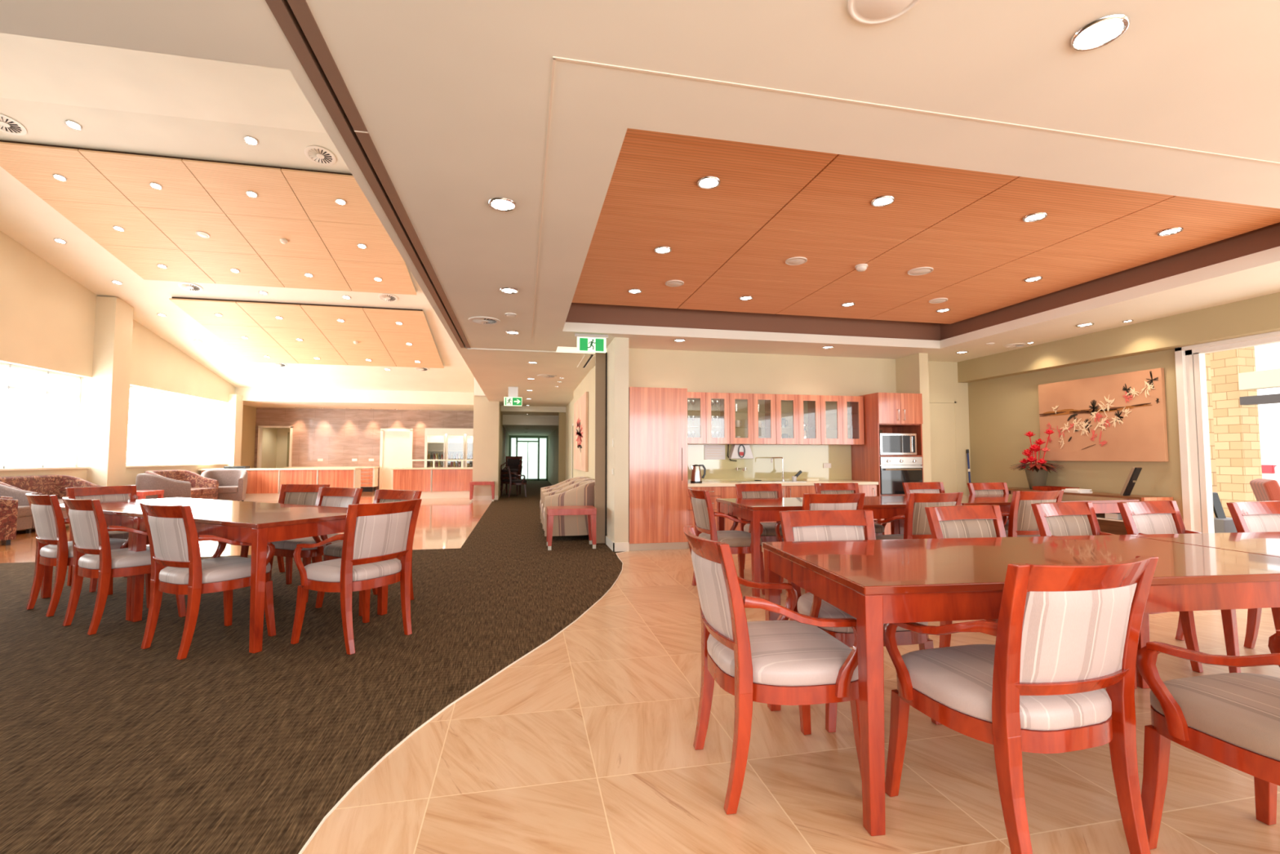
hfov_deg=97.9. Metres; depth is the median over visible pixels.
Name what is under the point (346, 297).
recessed light
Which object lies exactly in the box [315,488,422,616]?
dining chair
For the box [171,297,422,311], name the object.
ceiling
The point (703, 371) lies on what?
wall
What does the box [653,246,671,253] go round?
recessed light
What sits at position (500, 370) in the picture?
ceiling
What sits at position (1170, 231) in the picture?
recessed light
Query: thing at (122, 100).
ceiling
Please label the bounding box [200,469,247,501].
armchair
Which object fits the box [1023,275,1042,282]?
recessed light
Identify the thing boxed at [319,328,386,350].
ceiling panel
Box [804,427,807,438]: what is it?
flask
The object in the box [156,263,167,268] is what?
recessed light
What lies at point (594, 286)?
ceiling panel
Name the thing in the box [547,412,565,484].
wall
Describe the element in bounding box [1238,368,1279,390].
pergola beam
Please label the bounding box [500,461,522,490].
chair
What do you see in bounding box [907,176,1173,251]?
ceiling panel
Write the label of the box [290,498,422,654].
dining chair
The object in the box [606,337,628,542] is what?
wall pillar
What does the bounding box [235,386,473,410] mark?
ceiling
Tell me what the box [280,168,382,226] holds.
ceiling panel
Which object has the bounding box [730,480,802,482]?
sink
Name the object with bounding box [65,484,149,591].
dining chair
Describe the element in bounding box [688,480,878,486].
countertop
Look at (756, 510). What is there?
dining table
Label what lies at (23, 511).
seat cushion
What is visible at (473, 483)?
side table
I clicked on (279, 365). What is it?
ceiling vent
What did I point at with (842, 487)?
dining chair
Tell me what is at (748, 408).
upper cabinet
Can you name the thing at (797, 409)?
upper cabinet
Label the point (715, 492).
base cabinet
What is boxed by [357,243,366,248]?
recessed light
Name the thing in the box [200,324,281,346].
ceiling panel
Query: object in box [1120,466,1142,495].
menu stand
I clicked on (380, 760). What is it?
trim
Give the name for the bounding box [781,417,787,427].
mug
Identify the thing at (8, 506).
armchair
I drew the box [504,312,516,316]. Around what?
ceiling speaker
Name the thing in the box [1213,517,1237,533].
planter box
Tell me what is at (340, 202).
recessed light
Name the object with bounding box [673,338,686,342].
recessed light
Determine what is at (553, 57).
trim
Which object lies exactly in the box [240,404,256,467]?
wall
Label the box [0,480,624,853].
floor
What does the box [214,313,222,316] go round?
recessed light
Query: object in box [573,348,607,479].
wall
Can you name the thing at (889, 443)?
microwave oven
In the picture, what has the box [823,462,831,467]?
power socket
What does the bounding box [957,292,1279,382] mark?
wall
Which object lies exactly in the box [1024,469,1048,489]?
flower vase
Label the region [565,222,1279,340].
ceiling
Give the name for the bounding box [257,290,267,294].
recessed light
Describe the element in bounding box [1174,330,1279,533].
door
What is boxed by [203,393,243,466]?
wall
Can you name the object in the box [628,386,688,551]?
tall cabinet
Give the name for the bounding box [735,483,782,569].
dining chair
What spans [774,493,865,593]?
dining chair
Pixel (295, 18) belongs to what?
track
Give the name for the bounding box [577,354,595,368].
track
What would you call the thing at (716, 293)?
ceiling panel
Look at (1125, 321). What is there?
recessed light
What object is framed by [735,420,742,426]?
mug
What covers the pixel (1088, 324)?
recessed light
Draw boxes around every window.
[0,362,89,471]
[125,386,227,467]
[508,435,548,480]
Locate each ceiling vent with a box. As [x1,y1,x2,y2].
[0,113,26,135]
[177,281,203,292]
[270,363,287,367]
[304,145,336,165]
[377,293,398,302]
[414,367,429,371]
[468,316,500,324]
[537,374,556,377]
[1002,342,1026,347]
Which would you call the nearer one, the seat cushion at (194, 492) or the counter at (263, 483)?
the seat cushion at (194, 492)
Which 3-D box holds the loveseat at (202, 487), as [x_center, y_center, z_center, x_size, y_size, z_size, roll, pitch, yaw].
[-10.413,1.395,12.620,0.890,0.840,1.395,1,-3,-10]
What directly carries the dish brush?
on the sink
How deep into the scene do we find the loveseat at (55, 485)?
9.48 m
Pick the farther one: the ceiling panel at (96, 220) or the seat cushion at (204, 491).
the seat cushion at (204, 491)
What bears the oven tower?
on the floor at (584, 744)
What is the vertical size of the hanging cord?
0.237 m
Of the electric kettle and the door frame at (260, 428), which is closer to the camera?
the electric kettle
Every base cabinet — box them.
[687,486,749,547]
[760,485,815,545]
[853,484,877,519]
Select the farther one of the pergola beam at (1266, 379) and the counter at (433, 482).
the counter at (433, 482)
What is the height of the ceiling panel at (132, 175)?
0.256 m
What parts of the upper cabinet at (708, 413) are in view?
door, panel, door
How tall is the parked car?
1.500 m
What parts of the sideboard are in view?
panel, panel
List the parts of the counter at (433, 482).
panel, panel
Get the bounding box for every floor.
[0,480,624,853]
[0,490,1279,853]
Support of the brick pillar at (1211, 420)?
on the ground
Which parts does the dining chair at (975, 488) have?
panel, armrest, seat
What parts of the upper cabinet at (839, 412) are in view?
door, panel, door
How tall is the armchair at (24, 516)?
0.800 m
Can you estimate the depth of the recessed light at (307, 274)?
10.23 m
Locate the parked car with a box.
[1260,445,1279,485]
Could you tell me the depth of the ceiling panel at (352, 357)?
14.08 m
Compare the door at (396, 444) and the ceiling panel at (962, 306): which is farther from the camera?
the door at (396, 444)
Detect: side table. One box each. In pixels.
[136,489,164,499]
[469,480,494,502]
[546,505,596,550]
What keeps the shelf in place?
attached to the sideboard
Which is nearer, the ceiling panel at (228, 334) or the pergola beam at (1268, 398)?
the pergola beam at (1268, 398)
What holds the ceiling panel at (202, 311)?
attached to the ceiling at (171, 297)
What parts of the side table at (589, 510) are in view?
leg, leg, leg, leg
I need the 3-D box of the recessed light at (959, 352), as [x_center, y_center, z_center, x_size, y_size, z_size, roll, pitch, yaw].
[4.533,-1.051,7.849,0.161,0.014,0.161,1,-3,-12]
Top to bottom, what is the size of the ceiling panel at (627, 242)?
0.025 m
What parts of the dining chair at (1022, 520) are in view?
armrest, seat, panel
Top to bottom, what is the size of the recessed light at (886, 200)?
0.014 m
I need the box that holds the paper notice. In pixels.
[704,444,724,459]
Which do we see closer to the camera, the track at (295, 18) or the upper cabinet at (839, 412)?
the track at (295, 18)
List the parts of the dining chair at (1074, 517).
frame, panel, armrest, seat frame, leg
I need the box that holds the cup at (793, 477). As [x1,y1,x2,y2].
[791,475,796,481]
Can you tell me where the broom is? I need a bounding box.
[965,448,970,482]
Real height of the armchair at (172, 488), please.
0.800 m
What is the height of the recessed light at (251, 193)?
0.042 m
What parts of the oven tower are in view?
drawer, door, door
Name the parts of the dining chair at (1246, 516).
leg, frame, panel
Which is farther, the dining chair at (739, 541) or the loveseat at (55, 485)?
the loveseat at (55, 485)
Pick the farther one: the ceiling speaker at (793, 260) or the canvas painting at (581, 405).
the canvas painting at (581, 405)
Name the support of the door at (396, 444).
in the wall at (337, 437)
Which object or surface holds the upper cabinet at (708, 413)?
attached to the wall at (703, 371)
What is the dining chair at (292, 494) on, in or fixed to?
on the floor at (109, 744)
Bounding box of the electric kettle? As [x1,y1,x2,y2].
[690,464,706,483]
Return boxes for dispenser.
[728,444,753,458]
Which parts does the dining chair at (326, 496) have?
leg, seat frame, seat, leg, leg, armrest, panel, frame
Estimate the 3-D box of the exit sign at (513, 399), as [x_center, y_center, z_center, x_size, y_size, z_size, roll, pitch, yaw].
[-2.678,-0.649,11.763,0.370,0.415,0.035,1,-3,-12]
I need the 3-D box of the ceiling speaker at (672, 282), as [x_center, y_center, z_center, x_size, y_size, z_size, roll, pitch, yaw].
[0.349,-1.446,5.627,0.190,0.015,0.190,1,-3,-12]
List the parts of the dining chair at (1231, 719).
leg, armrest, seat frame, seat, leg, armrest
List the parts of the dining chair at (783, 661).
leg, panel, frame, leg, armrest, seat frame, seat, armrest, leg, leg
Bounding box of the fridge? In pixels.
[424,427,473,467]
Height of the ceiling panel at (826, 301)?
0.025 m
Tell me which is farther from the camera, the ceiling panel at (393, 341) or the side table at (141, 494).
the ceiling panel at (393, 341)
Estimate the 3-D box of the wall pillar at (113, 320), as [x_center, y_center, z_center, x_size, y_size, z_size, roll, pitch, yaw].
[-10.345,-0.387,10.886,0.330,4.228,0.500,1,-3,-12]
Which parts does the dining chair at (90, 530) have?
leg, panel, frame, leg, seat frame, seat, armrest, leg, leg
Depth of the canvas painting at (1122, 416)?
6.58 m
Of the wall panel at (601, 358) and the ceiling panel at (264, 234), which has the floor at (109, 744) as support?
the wall panel at (601, 358)
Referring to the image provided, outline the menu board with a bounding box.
[1212,492,1226,518]
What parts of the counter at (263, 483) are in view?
panel, panel, panel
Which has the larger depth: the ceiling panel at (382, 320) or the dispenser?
the ceiling panel at (382, 320)
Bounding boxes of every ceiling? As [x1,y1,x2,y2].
[0,0,1279,362]
[0,32,474,392]
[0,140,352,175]
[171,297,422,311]
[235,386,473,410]
[468,346,591,435]
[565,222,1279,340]
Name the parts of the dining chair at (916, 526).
armrest, seat, frame, panel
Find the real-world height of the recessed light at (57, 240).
0.044 m
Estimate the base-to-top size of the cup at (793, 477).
0.075 m
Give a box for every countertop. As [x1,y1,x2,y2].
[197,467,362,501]
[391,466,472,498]
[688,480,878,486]
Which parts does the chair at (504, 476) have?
seat, seat frame, panel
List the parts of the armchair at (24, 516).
leg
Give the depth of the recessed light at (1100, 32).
1.93 m
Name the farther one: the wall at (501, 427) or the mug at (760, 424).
the wall at (501, 427)
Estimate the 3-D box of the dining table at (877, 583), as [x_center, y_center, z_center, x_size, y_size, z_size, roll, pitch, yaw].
[1.579,0.897,2.270,1.908,0.750,0.908,0,-3,-7]
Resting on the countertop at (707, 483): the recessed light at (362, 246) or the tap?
the tap
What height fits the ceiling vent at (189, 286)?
0.083 m
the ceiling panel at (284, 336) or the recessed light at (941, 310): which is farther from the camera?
the ceiling panel at (284, 336)
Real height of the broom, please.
1.261 m
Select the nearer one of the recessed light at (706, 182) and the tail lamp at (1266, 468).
the recessed light at (706, 182)
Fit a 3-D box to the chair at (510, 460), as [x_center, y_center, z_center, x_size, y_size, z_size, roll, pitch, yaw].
[-3.848,1.314,16.767,0.570,0.867,0.586,0,-3,2]
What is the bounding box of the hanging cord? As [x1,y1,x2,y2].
[727,444,737,461]
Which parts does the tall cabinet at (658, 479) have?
handle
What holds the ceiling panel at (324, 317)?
attached to the ceiling at (171, 297)
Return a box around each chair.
[25,493,128,617]
[62,497,186,635]
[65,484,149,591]
[139,502,275,659]
[240,484,329,584]
[269,487,363,602]
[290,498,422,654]
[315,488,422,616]
[500,456,522,485]
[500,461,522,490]
[500,465,522,495]
[506,466,526,497]
[683,525,862,814]
[687,487,764,595]
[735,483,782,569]
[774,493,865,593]
[778,509,941,732]
[813,482,888,535]
[873,492,963,539]
[883,555,1158,853]
[902,481,945,495]
[924,504,1006,647]
[967,482,1008,530]
[1000,489,1063,537]
[1031,501,1203,672]
[1116,500,1279,672]
[1136,629,1279,849]
[1226,501,1279,648]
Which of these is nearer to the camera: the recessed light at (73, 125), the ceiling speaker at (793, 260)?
the ceiling speaker at (793, 260)
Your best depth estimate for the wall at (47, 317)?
10.13 m
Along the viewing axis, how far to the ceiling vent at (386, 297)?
11.30 m
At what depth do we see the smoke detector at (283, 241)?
9.14 m
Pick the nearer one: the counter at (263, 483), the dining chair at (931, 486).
the dining chair at (931, 486)
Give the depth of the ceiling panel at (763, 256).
4.87 m
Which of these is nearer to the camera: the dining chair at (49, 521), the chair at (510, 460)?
the dining chair at (49, 521)
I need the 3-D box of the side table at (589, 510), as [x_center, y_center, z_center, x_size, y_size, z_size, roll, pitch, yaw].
[-0.877,1.272,7.085,0.600,0.500,0.400,1,-3,-12]
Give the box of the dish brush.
[794,470,802,477]
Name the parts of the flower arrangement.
flower, flower, flower, flower, flower, flower, flower, flower, flower, flower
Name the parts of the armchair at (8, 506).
leg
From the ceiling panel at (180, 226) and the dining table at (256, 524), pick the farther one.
the ceiling panel at (180, 226)
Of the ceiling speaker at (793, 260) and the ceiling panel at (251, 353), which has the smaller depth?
the ceiling speaker at (793, 260)
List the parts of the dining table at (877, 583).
leg, leg, leg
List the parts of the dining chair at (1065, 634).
leg, armrest, seat frame, seat, leg, frame, panel, leg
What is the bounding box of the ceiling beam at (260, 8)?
[247,0,494,401]
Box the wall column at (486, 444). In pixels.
[472,391,500,498]
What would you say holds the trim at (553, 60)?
attached to the ceiling at (451, 97)
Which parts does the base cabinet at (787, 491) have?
door, door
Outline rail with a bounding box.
[401,459,472,467]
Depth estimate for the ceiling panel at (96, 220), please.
8.59 m
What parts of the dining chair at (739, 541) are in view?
leg, panel, frame, armrest, seat, armrest, leg, seat frame, leg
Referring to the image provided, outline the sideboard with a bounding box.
[1002,487,1173,534]
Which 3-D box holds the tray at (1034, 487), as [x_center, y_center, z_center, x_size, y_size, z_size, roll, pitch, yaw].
[5.221,0.777,7.007,0.260,0.050,0.400,1,-3,-12]
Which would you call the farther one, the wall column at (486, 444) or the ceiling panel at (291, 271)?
the wall column at (486, 444)
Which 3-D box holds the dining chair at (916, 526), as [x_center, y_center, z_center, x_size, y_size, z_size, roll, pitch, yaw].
[2.272,0.960,4.594,0.570,0.867,0.586,1,-3,-15]
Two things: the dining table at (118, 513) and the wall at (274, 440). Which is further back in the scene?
the wall at (274, 440)
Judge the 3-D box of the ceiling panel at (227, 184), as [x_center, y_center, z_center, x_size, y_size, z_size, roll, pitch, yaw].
[-5.612,-3.389,8.051,1.168,0.256,1.119,1,-3,-12]
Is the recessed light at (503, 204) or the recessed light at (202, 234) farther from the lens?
the recessed light at (202, 234)
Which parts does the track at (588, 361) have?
rail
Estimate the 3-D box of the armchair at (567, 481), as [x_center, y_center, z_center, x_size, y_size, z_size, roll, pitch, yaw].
[-1.283,1.248,9.467,0.810,0.800,0.742,1,-3,-11]
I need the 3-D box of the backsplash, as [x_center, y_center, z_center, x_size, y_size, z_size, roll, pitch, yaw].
[1.783,0.503,7.892,2.680,0.508,0.016,1,-3,-12]
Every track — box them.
[265,0,471,348]
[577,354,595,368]
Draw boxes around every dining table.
[40,497,265,620]
[130,502,387,653]
[715,495,962,596]
[762,534,1279,835]
[894,493,1139,533]
[1123,531,1279,688]
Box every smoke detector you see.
[280,238,287,244]
[854,263,867,271]
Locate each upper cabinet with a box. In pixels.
[687,391,729,444]
[728,392,776,444]
[766,394,821,444]
[814,395,864,444]
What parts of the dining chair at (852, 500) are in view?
armrest, leg, panel, frame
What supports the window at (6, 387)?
in the wall at (47, 317)
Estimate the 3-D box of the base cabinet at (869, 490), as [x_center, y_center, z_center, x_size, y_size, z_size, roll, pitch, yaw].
[2.720,1.176,7.722,0.886,0.770,0.630,1,-3,-12]
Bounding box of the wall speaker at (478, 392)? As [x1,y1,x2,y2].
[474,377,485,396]
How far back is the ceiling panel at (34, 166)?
7.53 m
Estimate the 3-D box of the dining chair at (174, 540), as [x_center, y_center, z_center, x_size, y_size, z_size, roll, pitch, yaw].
[-2.691,0.895,3.456,0.570,0.867,0.586,-1,-3,26]
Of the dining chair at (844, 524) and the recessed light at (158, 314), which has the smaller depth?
the dining chair at (844, 524)
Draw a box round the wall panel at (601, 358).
[595,351,607,543]
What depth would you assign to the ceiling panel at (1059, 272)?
5.37 m
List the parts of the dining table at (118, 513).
leg, leg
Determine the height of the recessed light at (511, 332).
0.014 m
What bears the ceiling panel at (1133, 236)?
attached to the ceiling
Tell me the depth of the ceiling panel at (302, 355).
13.84 m
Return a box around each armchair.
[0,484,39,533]
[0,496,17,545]
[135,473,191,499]
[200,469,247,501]
[540,476,587,522]
[541,478,593,528]
[543,480,595,536]
[1249,478,1279,501]
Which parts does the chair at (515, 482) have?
frame, leg, armrest, seat frame, seat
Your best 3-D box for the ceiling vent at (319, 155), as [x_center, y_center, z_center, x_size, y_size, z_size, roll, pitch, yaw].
[-4.295,-3.644,7.493,0.372,0.083,0.364,0,-3,-6]
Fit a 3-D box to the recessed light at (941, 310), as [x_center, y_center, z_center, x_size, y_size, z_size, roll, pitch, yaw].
[3.625,-1.394,6.667,0.151,0.014,0.151,1,-3,-12]
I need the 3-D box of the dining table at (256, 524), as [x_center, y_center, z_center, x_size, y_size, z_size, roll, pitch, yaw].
[-2.694,0.982,3.990,1.468,0.750,0.938,-1,-3,26]
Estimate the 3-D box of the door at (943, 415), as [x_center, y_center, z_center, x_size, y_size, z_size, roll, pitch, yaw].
[4.641,0.603,8.531,0.510,2.000,0.020,1,-3,-12]
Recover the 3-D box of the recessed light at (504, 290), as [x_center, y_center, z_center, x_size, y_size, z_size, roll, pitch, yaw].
[-1.156,-1.206,4.927,0.161,0.014,0.161,1,-3,-12]
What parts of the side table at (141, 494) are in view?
leg, leg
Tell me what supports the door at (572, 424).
in the wall at (570, 407)
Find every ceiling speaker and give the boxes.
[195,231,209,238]
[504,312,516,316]
[665,280,684,286]
[785,257,807,265]
[848,0,919,24]
[907,266,933,275]
[928,297,947,303]
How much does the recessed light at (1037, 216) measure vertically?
0.014 m
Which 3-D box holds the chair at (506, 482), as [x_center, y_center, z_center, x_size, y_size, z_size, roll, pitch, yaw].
[-3.840,1.599,16.712,0.570,0.867,0.586,0,-3,2]
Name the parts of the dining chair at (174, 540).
leg, panel, frame, leg, seat frame, seat, armrest, leg, armrest, leg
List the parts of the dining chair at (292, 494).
leg, leg, leg, panel, frame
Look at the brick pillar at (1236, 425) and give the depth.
10.65 m
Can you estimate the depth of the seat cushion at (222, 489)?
13.51 m
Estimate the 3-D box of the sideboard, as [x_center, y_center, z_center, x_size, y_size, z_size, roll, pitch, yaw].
[5.285,1.153,6.821,0.402,0.720,1.930,1,-3,-12]
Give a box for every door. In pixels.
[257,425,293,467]
[286,431,289,466]
[378,428,413,489]
[571,423,573,478]
[928,400,959,493]
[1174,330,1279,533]
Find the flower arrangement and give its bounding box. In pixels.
[1010,429,1062,472]
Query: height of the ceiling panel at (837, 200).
0.025 m
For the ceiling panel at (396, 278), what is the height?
0.256 m
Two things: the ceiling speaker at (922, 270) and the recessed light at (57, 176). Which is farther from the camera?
the recessed light at (57, 176)
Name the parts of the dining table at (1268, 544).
leg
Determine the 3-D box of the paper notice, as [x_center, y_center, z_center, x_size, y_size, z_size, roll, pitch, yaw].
[1.038,0.350,7.726,0.300,0.200,0.006,1,-3,-12]
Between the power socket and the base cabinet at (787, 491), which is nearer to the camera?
the base cabinet at (787, 491)
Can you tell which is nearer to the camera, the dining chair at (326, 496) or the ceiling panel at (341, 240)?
the dining chair at (326, 496)
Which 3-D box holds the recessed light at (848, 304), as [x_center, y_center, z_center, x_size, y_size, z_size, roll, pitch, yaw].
[2.392,-1.408,6.407,0.151,0.014,0.151,1,-3,-12]
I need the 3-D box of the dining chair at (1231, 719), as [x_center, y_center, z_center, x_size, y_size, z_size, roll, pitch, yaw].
[1.795,0.794,1.463,0.570,0.867,0.586,1,-3,-13]
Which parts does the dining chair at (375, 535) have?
leg, armrest, leg, seat frame, seat, leg, frame, panel, leg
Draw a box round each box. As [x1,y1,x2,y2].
[804,478,818,480]
[1104,512,1122,519]
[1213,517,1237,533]
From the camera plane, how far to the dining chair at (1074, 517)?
3.39 m
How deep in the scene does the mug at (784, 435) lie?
7.70 m
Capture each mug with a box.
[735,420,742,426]
[758,420,763,427]
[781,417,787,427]
[781,433,790,438]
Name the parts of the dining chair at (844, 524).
armrest, frame, panel, leg, seat frame, seat, leg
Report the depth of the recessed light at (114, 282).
10.33 m
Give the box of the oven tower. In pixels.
[851,392,923,534]
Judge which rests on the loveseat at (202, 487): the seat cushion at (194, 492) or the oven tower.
the seat cushion at (194, 492)
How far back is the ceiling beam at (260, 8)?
2.60 m
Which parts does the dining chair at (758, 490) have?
leg, panel, frame, seat, seat frame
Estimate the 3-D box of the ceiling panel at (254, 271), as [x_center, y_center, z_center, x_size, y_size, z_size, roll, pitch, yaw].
[-7.218,-2.820,9.974,1.148,0.256,1.119,1,-3,-12]
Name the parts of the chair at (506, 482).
leg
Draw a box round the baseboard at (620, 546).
[605,535,629,551]
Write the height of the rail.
0.230 m
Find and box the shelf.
[1095,514,1123,521]
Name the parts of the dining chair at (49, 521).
leg, panel, frame, seat frame, leg, seat, armrest, leg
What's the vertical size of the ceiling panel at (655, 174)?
0.025 m
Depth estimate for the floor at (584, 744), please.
2.04 m
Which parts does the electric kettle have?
handle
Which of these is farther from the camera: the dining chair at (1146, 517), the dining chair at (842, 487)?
the dining chair at (842, 487)
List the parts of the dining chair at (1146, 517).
frame, panel, leg, armrest, leg, leg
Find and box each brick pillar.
[1204,352,1217,517]
[1209,346,1262,517]
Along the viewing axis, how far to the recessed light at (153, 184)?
7.82 m
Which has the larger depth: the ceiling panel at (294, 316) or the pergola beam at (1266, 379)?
the ceiling panel at (294, 316)
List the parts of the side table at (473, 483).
leg, leg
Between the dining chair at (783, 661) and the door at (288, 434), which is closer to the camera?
the dining chair at (783, 661)
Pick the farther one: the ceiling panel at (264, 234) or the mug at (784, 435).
the ceiling panel at (264, 234)
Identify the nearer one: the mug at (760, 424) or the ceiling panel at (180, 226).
the mug at (760, 424)
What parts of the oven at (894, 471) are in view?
control panel, handle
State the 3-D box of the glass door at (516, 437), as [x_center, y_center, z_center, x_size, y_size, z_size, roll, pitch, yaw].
[-5.289,1.481,26.463,1.820,2.150,0.150,1,-3,-12]
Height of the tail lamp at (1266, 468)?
0.230 m
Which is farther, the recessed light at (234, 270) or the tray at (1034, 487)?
the recessed light at (234, 270)
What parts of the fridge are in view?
door, door, door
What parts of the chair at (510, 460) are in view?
seat, panel, frame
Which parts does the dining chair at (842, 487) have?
frame, panel, seat, seat frame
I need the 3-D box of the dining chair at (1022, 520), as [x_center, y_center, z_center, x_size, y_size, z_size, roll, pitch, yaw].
[3.254,0.973,4.832,0.570,0.867,0.586,1,-3,-15]
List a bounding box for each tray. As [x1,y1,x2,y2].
[223,466,249,468]
[1032,485,1079,490]
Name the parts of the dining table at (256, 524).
leg, leg, leg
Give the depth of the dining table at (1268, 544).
2.73 m
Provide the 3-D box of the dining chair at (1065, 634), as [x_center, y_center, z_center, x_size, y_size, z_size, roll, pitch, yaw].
[1.162,0.808,1.728,0.570,0.867,0.586,1,-3,-15]
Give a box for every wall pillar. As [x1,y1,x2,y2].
[86,296,133,486]
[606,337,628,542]
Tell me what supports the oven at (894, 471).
in the oven tower
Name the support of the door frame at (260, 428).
in the wall at (337, 437)
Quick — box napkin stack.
[1062,488,1092,493]
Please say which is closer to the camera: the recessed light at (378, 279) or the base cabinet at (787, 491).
the base cabinet at (787, 491)
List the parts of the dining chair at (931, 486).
panel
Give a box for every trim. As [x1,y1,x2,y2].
[297,551,627,853]
[466,347,595,354]
[531,58,555,338]
[552,56,1279,164]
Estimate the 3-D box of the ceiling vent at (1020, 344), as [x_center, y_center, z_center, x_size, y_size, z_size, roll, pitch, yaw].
[4.951,-1.072,7.365,0.267,0.019,0.267,1,-3,-12]
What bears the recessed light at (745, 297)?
attached to the ceiling panel at (716, 293)
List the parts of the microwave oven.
control panel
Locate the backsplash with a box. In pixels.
[687,444,851,481]
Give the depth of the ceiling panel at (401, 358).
14.33 m
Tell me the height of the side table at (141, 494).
0.500 m
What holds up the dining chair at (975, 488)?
on the floor at (584, 744)
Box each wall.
[0,231,235,485]
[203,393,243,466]
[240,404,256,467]
[253,407,505,489]
[261,427,289,467]
[498,405,509,497]
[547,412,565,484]
[565,398,573,479]
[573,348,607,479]
[628,348,970,494]
[895,352,931,482]
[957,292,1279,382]
[968,348,1183,522]
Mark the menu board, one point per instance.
(1218, 509)
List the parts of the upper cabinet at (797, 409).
door, panel, door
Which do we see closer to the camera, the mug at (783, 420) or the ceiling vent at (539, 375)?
the mug at (783, 420)
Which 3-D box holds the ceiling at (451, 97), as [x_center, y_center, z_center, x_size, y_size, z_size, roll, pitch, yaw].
[-1.011,-1.403,2.328,15.050,0.110,10.820,1,-3,-12]
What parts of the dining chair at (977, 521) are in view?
leg, frame, panel, seat frame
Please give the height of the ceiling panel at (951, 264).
0.025 m
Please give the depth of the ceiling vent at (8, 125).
6.82 m
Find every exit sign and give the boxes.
[503,386,521,406]
[574,333,608,352]
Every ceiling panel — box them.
[0,142,135,206]
[42,199,180,249]
[78,149,224,213]
[99,244,215,283]
[136,206,257,254]
[168,297,260,326]
[181,249,284,287]
[182,159,310,220]
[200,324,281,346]
[226,213,333,259]
[226,344,298,364]
[235,301,318,328]
[258,254,351,291]
[261,326,334,348]
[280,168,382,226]
[282,346,347,364]
[300,304,375,331]
[311,220,405,264]
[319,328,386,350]
[333,259,417,294]
[335,348,396,366]
[363,307,431,333]
[376,331,438,352]
[387,350,444,368]
[571,267,709,308]
[582,212,761,276]
[600,128,837,226]
[677,275,826,314]
[711,226,905,284]
[763,154,1018,239]
[775,284,932,319]
[827,239,1034,292]
[866,292,1031,324]
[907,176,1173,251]
[934,251,1149,298]
[1035,195,1279,262]
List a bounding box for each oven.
[879,433,916,454]
[880,457,922,493]
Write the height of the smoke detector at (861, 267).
0.048 m
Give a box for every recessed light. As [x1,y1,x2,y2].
[52,173,66,181]
[53,238,66,244]
[64,120,82,130]
[111,280,122,284]
[112,225,124,231]
[149,182,162,189]
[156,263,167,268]
[156,313,166,316]
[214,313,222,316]
[230,268,239,272]
[243,135,257,145]
[245,191,257,197]
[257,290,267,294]
[275,315,283,319]
[304,272,313,277]
[335,198,346,204]
[342,295,351,299]
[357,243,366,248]
[373,277,382,281]
[488,197,516,211]
[499,287,518,293]
[505,330,519,334]
[627,288,641,293]
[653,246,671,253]
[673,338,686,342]
[697,176,720,189]
[738,295,752,300]
[822,346,834,348]
[841,302,855,306]
[871,195,894,206]
[936,308,950,312]
[955,351,968,353]
[1022,212,1047,222]
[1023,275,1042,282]
[1070,13,1130,51]
[1075,322,1093,327]
[1122,320,1133,322]
[1156,226,1183,235]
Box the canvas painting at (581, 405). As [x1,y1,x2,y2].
[573,391,588,471]
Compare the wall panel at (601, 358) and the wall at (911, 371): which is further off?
the wall at (911, 371)
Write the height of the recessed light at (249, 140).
0.044 m
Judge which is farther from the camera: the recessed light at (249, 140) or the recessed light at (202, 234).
the recessed light at (202, 234)
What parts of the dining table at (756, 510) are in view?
leg, leg, leg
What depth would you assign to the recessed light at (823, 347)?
7.50 m
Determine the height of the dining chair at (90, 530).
0.867 m
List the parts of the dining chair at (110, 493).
leg, leg, frame, panel, seat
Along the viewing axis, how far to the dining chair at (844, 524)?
2.86 m
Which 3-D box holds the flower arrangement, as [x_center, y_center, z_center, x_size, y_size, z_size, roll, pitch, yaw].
[5.142,0.319,7.314,0.440,0.556,0.588,1,-3,-12]
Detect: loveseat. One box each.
[0,474,103,503]
[143,469,218,499]
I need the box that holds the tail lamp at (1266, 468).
[1261,464,1276,473]
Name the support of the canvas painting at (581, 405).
attached to the wall at (588, 384)
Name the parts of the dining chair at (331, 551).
leg, armrest, seat, leg, seat frame, leg, panel, frame, leg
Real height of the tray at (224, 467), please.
0.059 m
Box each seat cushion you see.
[17,506,32,517]
[191,487,215,495]
[191,488,201,496]
[217,485,238,493]
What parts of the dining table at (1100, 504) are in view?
leg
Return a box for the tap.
[771,457,784,480]
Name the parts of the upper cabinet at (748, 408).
door, panel, door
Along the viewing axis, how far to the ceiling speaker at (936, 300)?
6.22 m
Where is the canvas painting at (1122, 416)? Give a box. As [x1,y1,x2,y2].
[1038,368,1168,462]
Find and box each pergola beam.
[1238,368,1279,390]
[1239,393,1279,404]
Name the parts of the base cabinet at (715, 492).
drawer, drawer, drawer, door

